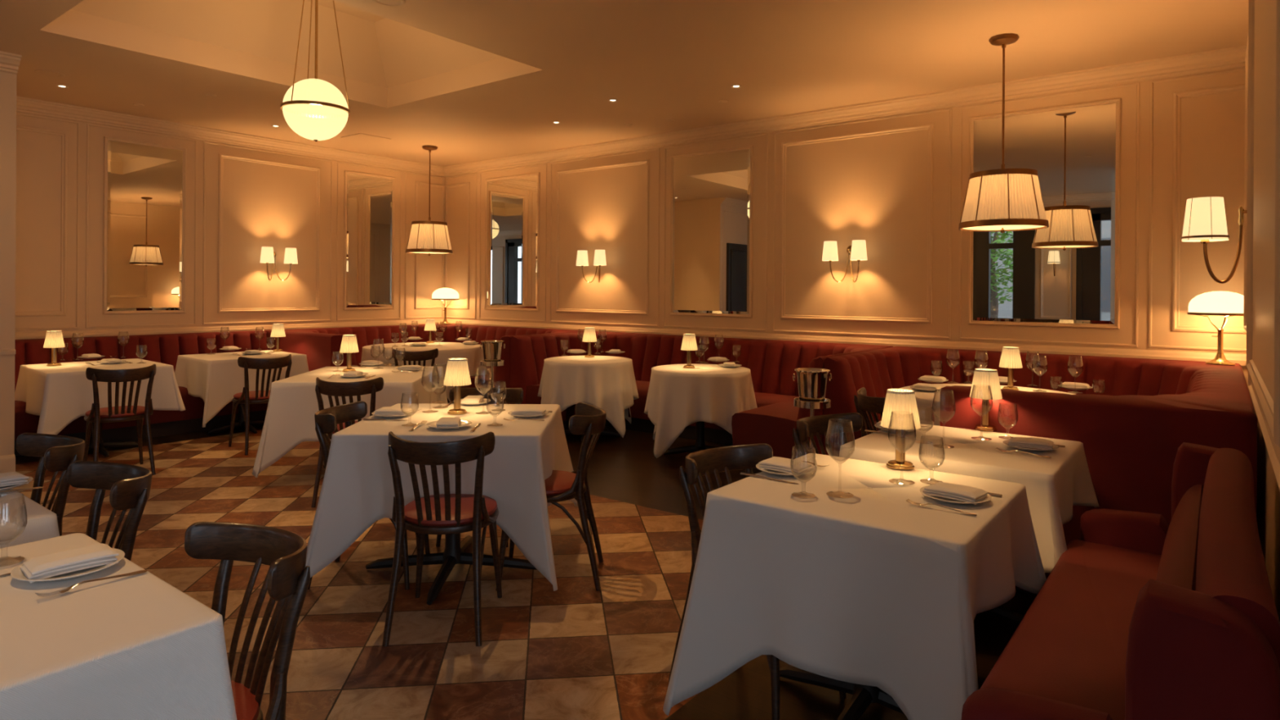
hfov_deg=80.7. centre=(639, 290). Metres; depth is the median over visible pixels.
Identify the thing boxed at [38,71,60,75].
grille
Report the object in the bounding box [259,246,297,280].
wall sconce
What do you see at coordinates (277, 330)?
table lamp
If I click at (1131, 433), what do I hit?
banquette
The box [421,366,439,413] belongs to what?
wine glass
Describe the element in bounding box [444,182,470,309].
trim
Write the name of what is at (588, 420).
bentwood chair
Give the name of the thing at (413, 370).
plate
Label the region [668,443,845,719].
bentwood chair
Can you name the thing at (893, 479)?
wine glass
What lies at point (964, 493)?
napkin
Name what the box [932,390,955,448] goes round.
wine glass
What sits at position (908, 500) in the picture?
fork
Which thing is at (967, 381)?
water goblet
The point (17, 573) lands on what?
plate
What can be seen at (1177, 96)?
trim
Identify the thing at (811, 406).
stand
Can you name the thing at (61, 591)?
fork
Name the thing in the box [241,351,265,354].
plate
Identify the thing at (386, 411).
napkin
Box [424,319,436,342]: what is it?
table lamp
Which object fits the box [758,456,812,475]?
napkin
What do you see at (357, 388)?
bentwood chair
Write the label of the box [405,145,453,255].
pendant lamp
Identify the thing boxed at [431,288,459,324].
dome lamp
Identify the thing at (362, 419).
knife
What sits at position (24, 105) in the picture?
trim
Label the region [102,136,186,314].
wall mirror
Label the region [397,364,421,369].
napkin
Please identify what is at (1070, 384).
napkin
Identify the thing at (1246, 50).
trim
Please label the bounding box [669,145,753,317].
wall mirror
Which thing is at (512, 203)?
wall mirror
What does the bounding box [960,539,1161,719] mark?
seat cushion
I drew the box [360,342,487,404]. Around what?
tablecloth
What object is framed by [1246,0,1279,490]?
trim
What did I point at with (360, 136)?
ceiling hatch
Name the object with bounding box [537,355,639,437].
tablecloth
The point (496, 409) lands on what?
water goblet
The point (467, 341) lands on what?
napkin
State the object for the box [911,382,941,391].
napkin
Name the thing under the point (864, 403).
bentwood chair
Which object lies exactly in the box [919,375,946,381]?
napkin
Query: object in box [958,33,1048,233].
pendant lamp
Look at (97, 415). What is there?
bentwood chair
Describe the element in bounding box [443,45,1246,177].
trim
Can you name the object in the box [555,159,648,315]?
trim
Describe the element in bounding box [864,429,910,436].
knife
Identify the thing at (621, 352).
plate
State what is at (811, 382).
ice bucket
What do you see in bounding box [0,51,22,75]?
trim
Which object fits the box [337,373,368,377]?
plate
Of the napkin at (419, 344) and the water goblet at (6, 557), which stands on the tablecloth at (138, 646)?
the water goblet at (6, 557)
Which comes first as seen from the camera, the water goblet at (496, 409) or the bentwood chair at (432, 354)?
the water goblet at (496, 409)
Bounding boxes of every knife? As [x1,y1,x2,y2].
[362,418,406,420]
[470,422,480,431]
[739,471,799,484]
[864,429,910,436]
[987,492,1002,496]
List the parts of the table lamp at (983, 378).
stem, lamp shade, shade trim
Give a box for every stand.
[480,360,504,387]
[793,397,831,453]
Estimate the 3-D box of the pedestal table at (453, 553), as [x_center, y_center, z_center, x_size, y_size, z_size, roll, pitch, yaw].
[-0.959,1.055,3.940,0.949,0.749,1.045,0,0,0]
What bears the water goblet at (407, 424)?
on the tablecloth at (357, 491)
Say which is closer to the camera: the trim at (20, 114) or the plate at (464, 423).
the plate at (464, 423)
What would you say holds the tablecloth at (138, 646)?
on the pedestal table
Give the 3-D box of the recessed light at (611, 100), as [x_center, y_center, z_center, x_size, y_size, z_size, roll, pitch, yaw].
[-0.251,-1.758,6.968,0.092,0.007,0.092,0,0,38]
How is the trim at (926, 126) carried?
attached to the wall at (873, 189)
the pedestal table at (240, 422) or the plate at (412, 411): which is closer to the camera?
the plate at (412, 411)
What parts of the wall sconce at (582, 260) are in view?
lamp shade, arm, arm, lamp shade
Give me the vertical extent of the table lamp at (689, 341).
0.298 m
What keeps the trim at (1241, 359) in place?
attached to the wall at (873, 189)
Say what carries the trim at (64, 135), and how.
attached to the wall at (264, 205)
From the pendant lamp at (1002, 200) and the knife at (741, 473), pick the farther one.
the pendant lamp at (1002, 200)
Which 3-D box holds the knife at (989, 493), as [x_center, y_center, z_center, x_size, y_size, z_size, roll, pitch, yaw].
[1.110,0.679,2.570,0.233,0.007,0.018,0,0,38]
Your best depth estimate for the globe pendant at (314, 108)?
5.40 m
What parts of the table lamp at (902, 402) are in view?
stem, lamp shade, shade trim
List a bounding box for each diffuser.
[409,252,447,253]
[964,225,1044,230]
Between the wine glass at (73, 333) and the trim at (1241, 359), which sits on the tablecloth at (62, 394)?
the wine glass at (73, 333)
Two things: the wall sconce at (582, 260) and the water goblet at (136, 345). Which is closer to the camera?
the water goblet at (136, 345)
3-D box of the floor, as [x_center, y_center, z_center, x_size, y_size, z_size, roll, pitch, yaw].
[-1.120,1.433,4.170,11.250,0.001,8.850,0,0,38]
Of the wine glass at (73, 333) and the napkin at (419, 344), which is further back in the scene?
the napkin at (419, 344)
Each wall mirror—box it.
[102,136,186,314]
[343,170,395,310]
[484,172,540,311]
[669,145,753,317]
[968,97,1120,328]
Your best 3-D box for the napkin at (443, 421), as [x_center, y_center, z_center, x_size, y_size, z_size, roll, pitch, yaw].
[-0.936,0.645,3.690,0.107,0.034,0.171,0,0,-9]
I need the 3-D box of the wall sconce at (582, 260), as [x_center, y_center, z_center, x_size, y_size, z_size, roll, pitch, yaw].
[-0.557,-0.288,9.048,0.433,0.391,0.246,0,0,38]
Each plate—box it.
[0,475,33,490]
[10,547,124,581]
[76,355,104,359]
[96,360,125,364]
[218,347,241,351]
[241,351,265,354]
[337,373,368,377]
[359,362,384,366]
[371,409,414,417]
[395,367,422,371]
[406,337,422,340]
[426,419,471,429]
[453,398,490,405]
[455,338,471,341]
[461,342,478,344]
[507,410,548,417]
[567,351,586,354]
[605,351,624,354]
[706,359,728,362]
[717,364,742,367]
[755,463,814,475]
[874,423,920,432]
[910,386,941,391]
[917,377,948,382]
[920,485,991,504]
[999,380,1016,383]
[1002,440,1058,451]
[1057,384,1092,390]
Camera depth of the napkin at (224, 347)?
8.14 m
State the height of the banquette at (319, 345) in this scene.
0.947 m
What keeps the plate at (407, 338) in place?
on the tablecloth at (473, 354)
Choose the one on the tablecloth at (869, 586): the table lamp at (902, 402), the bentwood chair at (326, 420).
the table lamp at (902, 402)
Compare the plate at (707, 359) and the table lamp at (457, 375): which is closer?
the table lamp at (457, 375)
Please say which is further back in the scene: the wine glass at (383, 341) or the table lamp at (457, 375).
the wine glass at (383, 341)
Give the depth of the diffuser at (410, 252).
9.31 m
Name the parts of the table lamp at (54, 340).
shade trim, stem, lamp shade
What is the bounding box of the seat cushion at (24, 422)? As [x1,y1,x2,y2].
[14,386,268,440]
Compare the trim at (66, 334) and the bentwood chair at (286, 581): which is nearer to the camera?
the bentwood chair at (286, 581)
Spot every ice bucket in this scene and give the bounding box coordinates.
[480,340,505,361]
[792,368,831,401]
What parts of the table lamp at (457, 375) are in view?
lamp shade, stem, shade trim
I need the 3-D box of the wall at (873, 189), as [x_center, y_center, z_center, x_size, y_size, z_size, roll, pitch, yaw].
[0.883,-0.354,8.189,9.600,3.600,0.150,0,0,38]
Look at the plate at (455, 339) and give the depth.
9.88 m
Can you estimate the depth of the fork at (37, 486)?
2.48 m
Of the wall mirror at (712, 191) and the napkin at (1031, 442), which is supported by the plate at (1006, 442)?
the napkin at (1031, 442)
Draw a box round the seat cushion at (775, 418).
[526,380,799,459]
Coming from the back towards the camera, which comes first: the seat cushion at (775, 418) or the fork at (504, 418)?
the seat cushion at (775, 418)
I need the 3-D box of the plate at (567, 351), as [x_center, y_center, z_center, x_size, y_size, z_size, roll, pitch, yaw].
[-0.676,0.662,8.048,0.217,0.019,0.217,0,0,-22]
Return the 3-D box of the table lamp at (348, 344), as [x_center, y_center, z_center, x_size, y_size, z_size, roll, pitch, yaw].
[-2.384,0.513,6.174,0.147,0.298,0.147,0,0,5]
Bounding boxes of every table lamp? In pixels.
[43,330,65,366]
[270,323,285,351]
[339,334,359,372]
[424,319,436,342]
[443,358,471,414]
[582,327,596,357]
[680,333,697,368]
[880,388,920,470]
[969,368,1002,431]
[999,346,1022,390]
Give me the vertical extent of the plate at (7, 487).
0.019 m
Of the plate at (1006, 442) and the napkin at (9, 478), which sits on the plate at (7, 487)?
the napkin at (9, 478)
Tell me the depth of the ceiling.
5.96 m
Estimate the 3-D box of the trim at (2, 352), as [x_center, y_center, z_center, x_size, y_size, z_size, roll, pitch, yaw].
[-5.806,0.463,4.509,0.022,0.040,3.260,0,0,38]
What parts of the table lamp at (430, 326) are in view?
stem, lamp shade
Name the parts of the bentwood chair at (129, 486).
leg, rail, leg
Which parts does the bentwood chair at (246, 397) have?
leg, leg, seat frame, seat, rail, leg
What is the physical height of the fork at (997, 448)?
0.014 m
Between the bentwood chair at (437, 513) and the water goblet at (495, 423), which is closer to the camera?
the bentwood chair at (437, 513)
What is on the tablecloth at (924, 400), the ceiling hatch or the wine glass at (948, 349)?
the wine glass at (948, 349)
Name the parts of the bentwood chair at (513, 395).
leg, rail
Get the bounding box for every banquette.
[14,330,268,455]
[264,324,584,404]
[510,331,893,472]
[823,346,1257,593]
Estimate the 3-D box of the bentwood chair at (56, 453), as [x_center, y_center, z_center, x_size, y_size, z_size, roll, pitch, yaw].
[-2.426,1.004,2.848,0.466,0.846,0.542,0,0,40]
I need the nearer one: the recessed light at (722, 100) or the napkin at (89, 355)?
the recessed light at (722, 100)
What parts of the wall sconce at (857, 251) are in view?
lamp shade, arm, wall plate, arm, lamp shade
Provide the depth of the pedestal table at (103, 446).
6.56 m
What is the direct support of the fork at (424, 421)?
on the tablecloth at (357, 491)
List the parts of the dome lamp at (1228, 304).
arm, stem, arm, arm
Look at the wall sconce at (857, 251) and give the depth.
7.10 m
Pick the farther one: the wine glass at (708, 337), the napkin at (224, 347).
the napkin at (224, 347)
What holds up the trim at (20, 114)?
attached to the wall at (264, 205)
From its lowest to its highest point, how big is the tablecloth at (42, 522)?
0.588 m
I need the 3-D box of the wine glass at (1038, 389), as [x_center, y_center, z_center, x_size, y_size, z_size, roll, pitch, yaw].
[2.759,0.569,5.196,0.097,0.248,0.097,0,0,-15]
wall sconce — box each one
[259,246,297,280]
[576,249,606,283]
[822,240,866,282]
[1181,196,1247,283]
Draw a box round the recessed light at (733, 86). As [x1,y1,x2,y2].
[730,84,742,88]
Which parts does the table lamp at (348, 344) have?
stem, lamp shade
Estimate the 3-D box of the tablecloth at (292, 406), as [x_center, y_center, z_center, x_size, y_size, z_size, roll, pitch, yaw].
[-2.202,0.997,6.032,1.205,0.665,1.342,0,0,-4]
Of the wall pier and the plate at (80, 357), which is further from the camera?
the plate at (80, 357)
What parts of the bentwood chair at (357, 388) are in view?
leg, seat, rail, leg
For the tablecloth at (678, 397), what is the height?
0.705 m
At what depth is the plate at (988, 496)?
2.42 m
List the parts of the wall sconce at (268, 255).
lamp shade, arm, arm, lamp shade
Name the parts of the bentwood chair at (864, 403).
leg, rail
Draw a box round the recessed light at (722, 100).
[718,99,728,102]
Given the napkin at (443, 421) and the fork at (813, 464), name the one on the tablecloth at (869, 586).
the fork at (813, 464)
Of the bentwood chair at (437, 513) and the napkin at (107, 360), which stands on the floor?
the bentwood chair at (437, 513)
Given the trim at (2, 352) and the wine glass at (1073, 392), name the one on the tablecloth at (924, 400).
the wine glass at (1073, 392)
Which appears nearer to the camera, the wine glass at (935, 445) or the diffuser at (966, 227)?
the wine glass at (935, 445)
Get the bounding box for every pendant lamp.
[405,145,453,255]
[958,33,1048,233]
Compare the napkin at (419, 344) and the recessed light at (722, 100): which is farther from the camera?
the napkin at (419, 344)
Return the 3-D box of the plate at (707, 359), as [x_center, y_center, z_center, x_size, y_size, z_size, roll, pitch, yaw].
[0.750,0.671,7.218,0.217,0.019,0.217,0,0,-42]
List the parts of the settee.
arm, arm, backrest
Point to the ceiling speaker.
(393, 3)
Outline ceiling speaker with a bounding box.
[372,0,405,7]
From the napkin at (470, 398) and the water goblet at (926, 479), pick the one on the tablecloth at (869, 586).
the water goblet at (926, 479)
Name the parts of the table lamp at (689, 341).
lamp shade, stem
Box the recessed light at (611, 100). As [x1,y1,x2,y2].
[608,98,617,102]
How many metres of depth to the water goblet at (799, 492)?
2.50 m
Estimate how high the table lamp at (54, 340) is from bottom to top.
0.298 m
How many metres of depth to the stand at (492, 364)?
6.98 m
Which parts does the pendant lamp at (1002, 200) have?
rod, lamp shade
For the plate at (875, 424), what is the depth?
3.63 m
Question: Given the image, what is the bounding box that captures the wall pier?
[0,71,17,455]
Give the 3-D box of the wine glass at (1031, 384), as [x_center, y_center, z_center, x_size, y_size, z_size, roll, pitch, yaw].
[2.875,0.570,5.513,0.096,0.248,0.096,0,0,-39]
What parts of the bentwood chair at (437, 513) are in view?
leg, leg, rail, seat, seat frame, leg, leg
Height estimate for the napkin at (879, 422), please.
0.034 m
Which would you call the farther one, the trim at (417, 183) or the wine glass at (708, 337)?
the trim at (417, 183)
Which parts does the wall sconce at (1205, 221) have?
lamp shade, shade trim, arm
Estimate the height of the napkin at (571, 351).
0.034 m
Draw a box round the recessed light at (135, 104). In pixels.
[133,103,144,106]
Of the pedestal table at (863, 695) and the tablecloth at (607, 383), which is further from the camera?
the tablecloth at (607, 383)
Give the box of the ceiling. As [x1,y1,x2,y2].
[0,0,1248,166]
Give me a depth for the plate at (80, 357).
7.08 m
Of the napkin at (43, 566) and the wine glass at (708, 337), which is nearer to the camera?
the napkin at (43, 566)
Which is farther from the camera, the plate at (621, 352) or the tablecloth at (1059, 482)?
the plate at (621, 352)
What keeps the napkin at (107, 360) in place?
on the plate at (123, 361)
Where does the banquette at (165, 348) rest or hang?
on the floor
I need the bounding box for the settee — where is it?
[960,442,1279,719]
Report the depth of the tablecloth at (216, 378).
7.22 m
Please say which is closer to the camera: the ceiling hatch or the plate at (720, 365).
the plate at (720, 365)
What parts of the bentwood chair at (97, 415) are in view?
leg, leg, seat frame, seat, rail, leg, leg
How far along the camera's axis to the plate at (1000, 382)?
5.59 m
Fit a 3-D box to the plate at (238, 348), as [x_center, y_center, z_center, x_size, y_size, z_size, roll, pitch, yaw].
[-4.449,0.638,8.178,0.217,0.019,0.217,0,0,38]
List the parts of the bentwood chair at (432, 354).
leg, rail, leg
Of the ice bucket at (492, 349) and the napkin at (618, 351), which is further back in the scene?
the napkin at (618, 351)
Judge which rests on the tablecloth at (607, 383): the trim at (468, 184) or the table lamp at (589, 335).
the table lamp at (589, 335)
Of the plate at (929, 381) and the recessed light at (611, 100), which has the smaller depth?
the plate at (929, 381)
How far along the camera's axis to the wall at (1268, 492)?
2.89 m
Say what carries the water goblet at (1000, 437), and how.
on the tablecloth at (1059, 482)
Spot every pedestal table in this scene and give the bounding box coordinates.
[88,422,137,457]
[208,403,264,433]
[365,533,537,604]
[663,421,718,454]
[779,665,904,719]
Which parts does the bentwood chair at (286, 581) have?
leg, seat, rail, seat frame, leg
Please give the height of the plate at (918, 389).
0.019 m
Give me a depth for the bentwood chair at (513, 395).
4.67 m
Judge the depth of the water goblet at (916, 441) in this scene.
3.39 m
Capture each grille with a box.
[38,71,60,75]
[376,0,400,4]
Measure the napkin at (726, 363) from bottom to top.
0.034 m
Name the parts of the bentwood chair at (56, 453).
leg, rail, leg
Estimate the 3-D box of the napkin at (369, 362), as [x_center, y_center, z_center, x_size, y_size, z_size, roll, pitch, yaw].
[-2.365,0.636,6.645,0.171,0.034,0.107,0,0,33]
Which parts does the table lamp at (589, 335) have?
stem, lamp shade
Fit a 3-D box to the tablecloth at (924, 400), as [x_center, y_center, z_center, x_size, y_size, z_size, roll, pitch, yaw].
[2.336,1.045,5.034,1.305,0.705,1.323,0,0,-12]
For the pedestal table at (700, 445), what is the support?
on the floor
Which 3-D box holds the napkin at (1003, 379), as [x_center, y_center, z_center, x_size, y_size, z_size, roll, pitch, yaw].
[2.719,0.668,5.677,0.171,0.034,0.107,0,0,38]
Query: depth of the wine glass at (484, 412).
4.12 m
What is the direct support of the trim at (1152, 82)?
attached to the wall at (873, 189)
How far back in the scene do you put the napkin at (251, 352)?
7.66 m
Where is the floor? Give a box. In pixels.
[13,402,1037,719]
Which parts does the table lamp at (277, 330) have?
stem, lamp shade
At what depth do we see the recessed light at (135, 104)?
7.24 m
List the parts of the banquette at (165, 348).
channelled backrest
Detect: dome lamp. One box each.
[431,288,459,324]
[1186,291,1244,365]
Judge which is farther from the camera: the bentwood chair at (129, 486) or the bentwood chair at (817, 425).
the bentwood chair at (817, 425)
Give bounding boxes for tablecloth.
[0,488,59,548]
[0,533,236,719]
[14,358,185,435]
[174,350,309,426]
[252,366,448,477]
[305,403,577,591]
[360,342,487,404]
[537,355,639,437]
[644,364,757,457]
[662,453,1046,719]
[839,423,1099,573]
[899,383,1075,426]
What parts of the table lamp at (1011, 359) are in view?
stem, lamp shade, shade trim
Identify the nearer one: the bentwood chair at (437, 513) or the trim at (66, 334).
the bentwood chair at (437, 513)
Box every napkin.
[0,471,29,487]
[19,542,119,582]
[81,353,101,357]
[100,358,122,362]
[222,346,238,349]
[244,350,261,354]
[342,370,363,377]
[360,360,383,365]
[373,406,412,416]
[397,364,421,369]
[408,336,420,338]
[411,342,426,346]
[435,417,461,428]
[457,337,469,339]
[460,395,484,404]
[463,340,476,344]
[510,407,546,416]
[567,349,585,353]
[608,349,620,353]
[707,356,728,360]
[723,361,735,367]
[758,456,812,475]
[875,421,914,431]
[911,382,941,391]
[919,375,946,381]
[922,481,987,504]
[998,376,1014,382]
[1007,436,1053,450]
[1060,382,1089,388]
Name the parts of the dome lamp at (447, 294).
stem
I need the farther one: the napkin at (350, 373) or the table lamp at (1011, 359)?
the napkin at (350, 373)
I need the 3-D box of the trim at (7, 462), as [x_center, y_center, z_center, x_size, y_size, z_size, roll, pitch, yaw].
[-5.809,1.328,4.506,0.030,0.150,3.260,0,0,38]
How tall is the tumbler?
0.086 m
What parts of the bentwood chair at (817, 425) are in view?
leg, rail, leg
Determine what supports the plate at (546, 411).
on the tablecloth at (357, 491)
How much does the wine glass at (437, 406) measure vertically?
0.248 m
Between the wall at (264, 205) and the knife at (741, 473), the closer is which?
the knife at (741, 473)
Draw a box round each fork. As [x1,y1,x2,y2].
[0,486,43,492]
[35,569,146,596]
[409,420,426,431]
[503,417,544,420]
[803,461,828,467]
[906,498,977,515]
[995,447,1051,457]
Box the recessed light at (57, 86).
[55,84,68,88]
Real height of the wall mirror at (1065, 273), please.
1.800 m
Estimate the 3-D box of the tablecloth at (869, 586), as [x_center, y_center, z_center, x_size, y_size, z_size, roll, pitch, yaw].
[0.777,1.058,2.595,1.042,0.750,1.012,0,0,38]
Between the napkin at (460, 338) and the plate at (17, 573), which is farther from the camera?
the napkin at (460, 338)
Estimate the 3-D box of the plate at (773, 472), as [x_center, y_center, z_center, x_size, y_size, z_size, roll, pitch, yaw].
[0.543,0.669,2.820,0.217,0.019,0.217,0,0,38]
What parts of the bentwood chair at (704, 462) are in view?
leg, rail, leg, leg, leg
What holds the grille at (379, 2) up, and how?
attached to the ceiling speaker
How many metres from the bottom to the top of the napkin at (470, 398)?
0.034 m
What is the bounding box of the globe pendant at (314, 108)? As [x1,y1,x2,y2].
[280,0,350,142]
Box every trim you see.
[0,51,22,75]
[0,349,15,355]
[0,453,15,473]
[14,319,444,339]
[15,112,444,330]
[15,124,67,316]
[16,96,444,177]
[217,153,320,312]
[414,181,444,309]
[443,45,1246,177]
[444,68,1246,351]
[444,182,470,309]
[446,319,1246,365]
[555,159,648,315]
[780,123,933,324]
[1172,84,1246,333]
[1243,35,1248,331]
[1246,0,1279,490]
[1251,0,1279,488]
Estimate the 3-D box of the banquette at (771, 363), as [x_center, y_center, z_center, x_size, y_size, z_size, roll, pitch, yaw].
[0.442,0.969,7.403,3.595,0.947,1.616,0,0,38]
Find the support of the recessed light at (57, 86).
in the ceiling
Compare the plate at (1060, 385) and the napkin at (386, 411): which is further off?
the plate at (1060, 385)
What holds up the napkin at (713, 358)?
on the plate at (707, 359)
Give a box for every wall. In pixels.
[15,112,444,332]
[444,67,1249,392]
[1249,393,1279,621]
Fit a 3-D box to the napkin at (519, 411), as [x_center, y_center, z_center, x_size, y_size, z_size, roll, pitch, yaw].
[-0.598,0.647,4.037,0.171,0.034,0.107,0,0,3]
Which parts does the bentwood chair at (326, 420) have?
leg, rail, leg, leg, leg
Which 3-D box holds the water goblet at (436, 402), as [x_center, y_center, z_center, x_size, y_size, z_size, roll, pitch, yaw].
[-1.202,0.588,4.500,0.087,0.160,0.087,0,0,20]
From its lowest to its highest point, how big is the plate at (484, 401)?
0.019 m
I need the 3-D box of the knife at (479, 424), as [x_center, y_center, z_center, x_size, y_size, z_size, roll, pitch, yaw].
[-0.804,0.667,3.693,0.018,0.007,0.233,0,0,-3]
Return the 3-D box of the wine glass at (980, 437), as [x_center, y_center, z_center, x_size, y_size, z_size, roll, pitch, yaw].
[1.582,0.562,3.488,0.097,0.248,0.097,0,0,19]
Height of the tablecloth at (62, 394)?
0.588 m
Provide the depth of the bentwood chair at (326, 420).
3.64 m
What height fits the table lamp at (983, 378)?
0.298 m
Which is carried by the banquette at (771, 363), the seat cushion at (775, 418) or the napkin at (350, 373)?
the seat cushion at (775, 418)
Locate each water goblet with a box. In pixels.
[0,493,27,561]
[135,345,147,363]
[400,393,418,426]
[431,378,446,403]
[486,392,503,426]
[490,382,506,411]
[790,446,817,496]
[915,411,933,443]
[918,435,944,482]
[962,360,974,382]
[997,403,1017,438]
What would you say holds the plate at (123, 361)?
on the tablecloth at (62, 394)
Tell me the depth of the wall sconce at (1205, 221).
3.94 m
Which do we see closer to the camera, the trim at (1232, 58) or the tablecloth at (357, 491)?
the tablecloth at (357, 491)
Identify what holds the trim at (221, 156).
attached to the wall at (264, 205)
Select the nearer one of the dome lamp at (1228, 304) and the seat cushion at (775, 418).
the dome lamp at (1228, 304)
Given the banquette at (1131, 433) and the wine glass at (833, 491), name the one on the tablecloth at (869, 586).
the wine glass at (833, 491)
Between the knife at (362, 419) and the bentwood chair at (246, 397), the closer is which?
the knife at (362, 419)
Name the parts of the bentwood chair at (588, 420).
leg, leg, seat, seat frame, rail, leg, leg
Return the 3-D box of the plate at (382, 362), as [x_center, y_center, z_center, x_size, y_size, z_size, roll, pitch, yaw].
[-2.366,0.651,6.644,0.217,0.019,0.217,0,0,38]
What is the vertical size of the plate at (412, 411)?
0.019 m
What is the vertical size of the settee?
0.850 m
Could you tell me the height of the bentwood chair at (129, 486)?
0.846 m
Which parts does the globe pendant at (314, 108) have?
glass globe, stem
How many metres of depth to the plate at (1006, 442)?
3.21 m
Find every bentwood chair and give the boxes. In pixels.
[15,432,84,536]
[66,460,151,560]
[83,364,155,475]
[184,521,310,719]
[228,354,293,455]
[307,400,430,590]
[311,377,383,507]
[382,431,502,646]
[391,348,438,366]
[435,386,523,546]
[495,402,606,591]
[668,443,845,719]
[792,412,862,457]
[853,386,885,437]
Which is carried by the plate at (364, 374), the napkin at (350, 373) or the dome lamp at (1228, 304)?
the napkin at (350, 373)
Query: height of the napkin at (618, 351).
0.034 m
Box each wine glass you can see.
[71,333,84,359]
[372,341,384,368]
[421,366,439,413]
[431,364,448,408]
[475,368,493,414]
[698,337,709,363]
[825,420,855,494]
[887,411,916,483]
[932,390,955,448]
[946,349,959,382]
[970,384,993,440]
[1025,351,1039,386]
[1031,355,1048,391]
[1066,357,1083,393]
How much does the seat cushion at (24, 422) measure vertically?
0.322 m
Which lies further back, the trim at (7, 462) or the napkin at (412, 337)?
the napkin at (412, 337)
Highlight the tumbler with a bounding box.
[1049,377,1062,389]
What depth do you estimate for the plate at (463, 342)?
9.23 m
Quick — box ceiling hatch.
[340,133,391,142]
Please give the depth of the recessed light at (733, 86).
6.46 m
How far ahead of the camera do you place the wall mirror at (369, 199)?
9.98 m
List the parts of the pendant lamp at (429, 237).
lamp shade, rod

